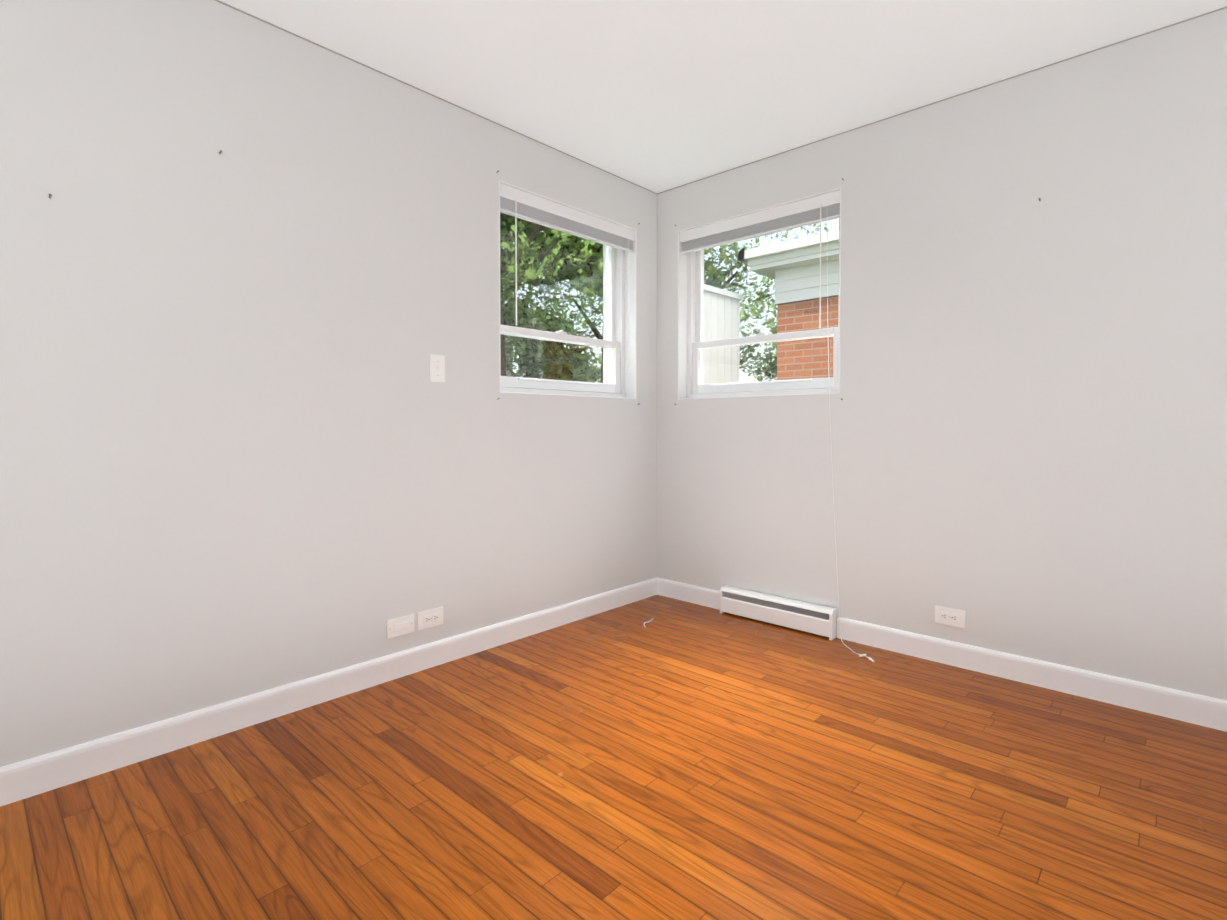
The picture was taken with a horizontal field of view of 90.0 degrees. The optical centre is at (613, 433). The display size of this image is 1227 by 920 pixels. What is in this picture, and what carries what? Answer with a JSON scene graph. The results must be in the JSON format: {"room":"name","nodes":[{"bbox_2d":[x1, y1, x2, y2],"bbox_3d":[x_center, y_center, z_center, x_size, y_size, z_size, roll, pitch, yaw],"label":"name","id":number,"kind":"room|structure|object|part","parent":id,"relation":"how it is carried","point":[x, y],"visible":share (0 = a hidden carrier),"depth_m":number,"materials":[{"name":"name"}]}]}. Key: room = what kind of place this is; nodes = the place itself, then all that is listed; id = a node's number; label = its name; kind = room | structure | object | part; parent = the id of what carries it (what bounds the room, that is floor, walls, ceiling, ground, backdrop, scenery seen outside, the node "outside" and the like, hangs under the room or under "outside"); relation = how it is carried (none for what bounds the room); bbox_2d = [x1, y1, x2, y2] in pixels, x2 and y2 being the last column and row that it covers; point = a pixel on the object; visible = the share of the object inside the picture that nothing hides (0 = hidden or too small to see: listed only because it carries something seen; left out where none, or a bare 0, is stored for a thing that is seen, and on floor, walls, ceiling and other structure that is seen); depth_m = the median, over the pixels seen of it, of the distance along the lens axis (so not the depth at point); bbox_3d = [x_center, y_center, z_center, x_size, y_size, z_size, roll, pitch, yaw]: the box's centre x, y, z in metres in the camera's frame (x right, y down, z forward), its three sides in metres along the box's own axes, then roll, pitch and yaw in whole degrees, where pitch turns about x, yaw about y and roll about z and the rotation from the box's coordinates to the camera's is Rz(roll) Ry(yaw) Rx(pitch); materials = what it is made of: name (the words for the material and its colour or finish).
{"room":"empty bedroom","nodes":[
{"label":"empty bedroom","id":0,"kind":"room"},
{"bbox_2d":[0,0,656,766],"bbox_3d":[-1.016,-0.221,2.563,0.250,2.450,4.000,1,1,43],"label":"wall","id":1,"kind":"structure","parent":0,"point":[248,446],"depth_m":2.13,"materials":[{"name":"paint"}]},
{"bbox_2d":[0,578,656,806],"bbox_3d":[-0.924,0.954,2.484,0.015,0.102,3.485,1,1,43],"label":"baseboard","id":2,"kind":"structure","parent":1,"relation":"attached to","point":[28,778],"depth_m":2.16,"materials":[{"name":"white paint"}]},
{"bbox_2d":[48,150,639,404],"bbox_3d":[-0.724,-0.691,2.679,0.014,1.069,2.574,1,1,43],"label":"nail","id":3,"kind":"object","parent":1,"relation":"attached to","point":[50,195],"visible":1,"depth_m":2.04,"materials":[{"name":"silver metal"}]},
{"bbox_2d":[387,614,413,638],"bbox_3d":[-0.878,0.797,2.535,0.009,0.076,0.120,1,1,43],"label":"electrical outlet","id":4,"kind":"object","parent":1,"relation":"attached to","point":[399,626],"visible":1,"depth_m":2.53,"materials":[{"name":"white plastic"}]},
{"bbox_2d":[418,607,442,630],"bbox_3d":[-0.785,0.796,2.637,0.008,0.076,0.120,1,1,43],"label":"electrical outlet","id":5,"kind":"object","parent":1,"relation":"attached to","point":[430,618],"visible":1,"depth_m":2.63,"materials":[{"name":"white plastic"}]},
{"bbox_2d":[430,354,444,382],"bbox_3d":[-0.755,-0.280,2.647,0.018,0.118,0.072,1,1,43],"label":"light switch","id":6,"kind":"object","parent":1,"relation":"attached to","point":[437,368],"visible":1,"depth_m":2.65,"materials":[{"name":"white plastic"}]},
{"bbox_2d":[499,180,636,398],"bbox_3d":[-0.266,-0.696,3.312,0.180,1.000,0.991,1,1,43],"label":"window","id":7,"kind":"structure","parent":1,"relation":"in","point":[625,282],"depth_m":3.53,"materials":[{"name":"white plastic"}]},
{"bbox_3d":[-0.298,-0.708,3.341,0.043,0.850,0.863,1,1,43],"label":"glass","id":8,"kind":"part","parent":7,"relation":"part of","materials":[{"name":"clear glass"}]},
{"bbox_3d":[-0.293,-0.697,3.337,0.082,0.928,0.919,1,1,43],"label":"left window sash","id":9,"kind":"part","parent":7,"relation":"part of","materials":[{"name":"white plastic"}]},
{"bbox_2d":[500,183,634,367],"bbox_3d":[-0.218,-0.782,3.266,0.047,0.811,0.975,1,1,43],"label":"window blind","id":10,"kind":"object","parent":7,"relation":"attached to","point":[517,203],"visible":0.81,"depth_m":3.19,"materials":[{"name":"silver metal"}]},
{"bbox_2d":[0,595,1226,919],"bbox_3d":[0.175,1.079,1.476,3.500,0.120,4.000,1,1,43],"label":"floor","id":11,"kind":"structure","parent":0,"point":[674,759],"depth_m":1.69,"materials":[{"name":"brown wood"}]},
{"bbox_2d":[720,585,836,639],"bbox_3d":[0.842,0.924,3.196,0.635,0.143,0.064,1,1,43],"label":"heater","id":12,"kind":"object","parent":11,"relation":"on","point":[821,620],"visible":1,"depth_m":3.15,"materials":[{"name":"metal"}]},
{"bbox_2d":[219,0,1226,192],"bbox_3d":[0.175,-1.506,1.441,3.500,0.150,4.000,1,1,43],"label":"ceiling","id":13,"kind":"structure","parent":0,"point":[657,96],"depth_m":2.35,"materials":[{"name":"paint"}]},
{"bbox_2d":[215,0,1226,193],"bbox_3d":[0.175,-1.429,1.442,3.000,0.004,3.500,1,1,43],"label":"joint","id":14,"kind":"object","parent":13,"relation":"attached to","point":[739,166],"visible":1,"depth_m":2.55,"materials":[{"name":"grey paint"}]},
{"bbox_2d":[657,8,1226,699],"bbox_3d":[1.542,-0.224,2.748,3.250,2.450,0.250,1,1,43],"label":"wall","id":15,"kind":"structure","parent":0,"point":[1021,424],"depth_m":2.50,"materials":[{"name":"paint"}]},
{"bbox_2d":[678,188,840,399],"bbox_3d":[0.802,-0.697,3.377,0.982,1.000,0.180,1,1,43],"label":"window","id":16,"kind":"structure","parent":15,"relation":"in","point":[686,301],"depth_m":3.50,"materials":[{"name":"white plastic"}]},
{"bbox_2d":[680,190,839,327],"bbox_3d":[0.758,-0.858,3.327,0.966,0.661,0.046,1,1,43],"label":"window blind","id":17,"kind":"object","parent":16,"relation":"attached to","point":[812,210],"visible":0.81,"depth_m":3.26,"materials":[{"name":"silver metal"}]},
{"bbox_2d":[827,220,867,657],"bbox_3d":[1.091,-0.061,2.864,0.288,2.118,0.187,1,1,43],"label":"lift cord","id":18,"kind":"object","parent":17,"relation":"hanging from","point":[830,432],"visible":0.96,"depth_m":3.01,"materials":[{"name":"white fabric"}]},
{"bbox_2d":[859,654,873,661],"bbox_3d":[1.127,0.996,2.723,0.076,0.012,0.060,1,1,43],"label":"cord tassel","id":19,"kind":"object","parent":18,"relation":"attached to","point":[869,658],"visible":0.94,"depth_m":2.74,"materials":[{"name":"white plastic"}]},
{"bbox_3d":[0.828,-0.698,3.404,0.910,0.928,0.082,1,1,43],"label":"right window sash","id":20,"kind":"part","parent":16,"relation":"part of","materials":[{"name":"white plastic"}]},
{"bbox_3d":[0.832,-0.709,3.409,0.854,0.850,0.043,1,1,43],"label":"glass","id":21,"kind":"part","parent":16,"relation":"part of","materials":[{"name":"clear glass"}]},
{"bbox_2d":[656,577,1226,731],"bbox_3d":[1.360,0.951,2.752,3.000,0.102,0.015,1,1,43],"label":"baseboard","id":22,"kind":"structure","parent":15,"relation":"attached to","point":[1196,709],"depth_m":2.46,"materials":[{"name":"white paint"}]},
{"bbox_2d":[935,606,964,628],"bbox_3d":[1.459,0.797,2.662,0.120,0.076,0.008,1,1,43],"label":"electrical outlet","id":23,"kind":"object","parent":15,"relation":"attached to","point":[950,616],"visible":1,"depth_m":2.66,"materials":[{"name":"white plastic"}]},
{"label":"outside","id":24,"kind":"structure","parent":0,"visible":0},
{"bbox_3d":[-0.132,1.542,14.386,75.000,0.200,75.000,1,1,43],"label":"ground","id":25,"kind":"structure","parent":24,"visible":0},
{"bbox_2d":[505,336,512,375],"bbox_3d":[-8.564,-2.113,18.407,8.100,7.000,9.600,1,1,43],"label":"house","id":26,"kind":"structure","parent":25,"relation":"on","point":[509,355],"depth_m":19.05,"materials":[{"name":"grey"}]},
{"bbox_2d":[500,216,567,287],"bbox_3d":[-2.744,-4.338,12.613,6.098,11.715,6.803,1,1,43],"label":"tree","id":27,"kind":"object","parent":25,"relation":"on","point":[505,249],"depth_m":10.63,"materials":[{"name":"green plant"}]},
{"bbox_2d":[500,212,602,375],"bbox_3d":[-1.692,-2.090,8.758,5.451,7.327,5.651,1,1,43],"label":"tree","id":28,"kind":"object","parent":25,"relation":"on","point":[531,257],"depth_m":8.56,"materials":[{"name":"green plant"}]},
{"bbox_2d":[502,230,602,381],"bbox_3d":[-0.395,-2.979,12.087,5.240,9.013,4.876,1,1,43],"label":"tree","id":29,"kind":"object","parent":25,"relation":"on","point":[593,329],"depth_m":11.74,"materials":[{"name":"green plant"}]},
{"bbox_2d":[503,292,602,382],"bbox_3d":[-1.436,-0.601,11.058,3.208,4.290,3.345,1,1,43],"label":"tree","id":30,"kind":"object","parent":25,"relation":"on","point":[552,351],"depth_m":11.00,"materials":[{"name":"green plant"}]},
{"bbox_2d":[505,313,601,382],"bbox_3d":[-1.442,-0.780,15.918,3.657,4.524,3.543,1,1,43],"label":"tree","id":31,"kind":"object","parent":25,"relation":"on","point":[585,374],"depth_m":15.15,"materials":[{"name":"green plant"}]},
{"bbox_2d":[603,245,703,383],"bbox_3d":[0.174,0.019,1.477,3.522,3.200,4.022,1,1,43],"label":"cladding","id":32,"kind":"object","parent":25,"relation":"on","point":[604,298],"depth_m":3.79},
{"bbox_2d":[573,235,767,318],"bbox_3d":[1.272,-3.636,14.501,6.494,10.266,5.234,1,1,43],"label":"tree","id":33,"kind":"object","parent":25,"relation":"on","point":[602,283],"depth_m":14.14,"materials":[{"name":"green plant"}]},
{"bbox_2d":[704,284,742,383],"bbox_3d":[1.192,-0.047,6.990,0.070,3.180,0.930,1,1,43],"label":"fence","id":34,"kind":"object","parent":25,"relation":"on","point":[721,323],"depth_m":6.99,"materials":[{"name":"paint"}]},
{"bbox_2d":[742,315,776,381],"bbox_3d":[3.818,-0.461,12.272,2.349,3.988,2.784,1,1,43],"label":"tree","id":35,"kind":"object","parent":25,"relation":"on","point":[765,373],"depth_m":12.17,"materials":[{"name":"green plant"}]},
{"bbox_2d":[704,223,828,380],"bbox_3d":[1.597,-2.284,10.595,4.228,7.671,4.337,1,1,43],"label":"tree","id":36,"kind":"object","parent":25,"relation":"on","point":[720,285],"depth_m":10.26,"materials":[{"name":"green plant"}]},
{"bbox_2d":[738,230,838,379],"bbox_3d":[9.168,-0.884,5.343,13.630,4.900,8.080,1,1,43],"label":"neighbouring house","id":37,"kind":"structure","parent":25,"relation":"on","point":[804,352],"depth_m":6.75,"materials":[{"name":"brick"}]}
]}

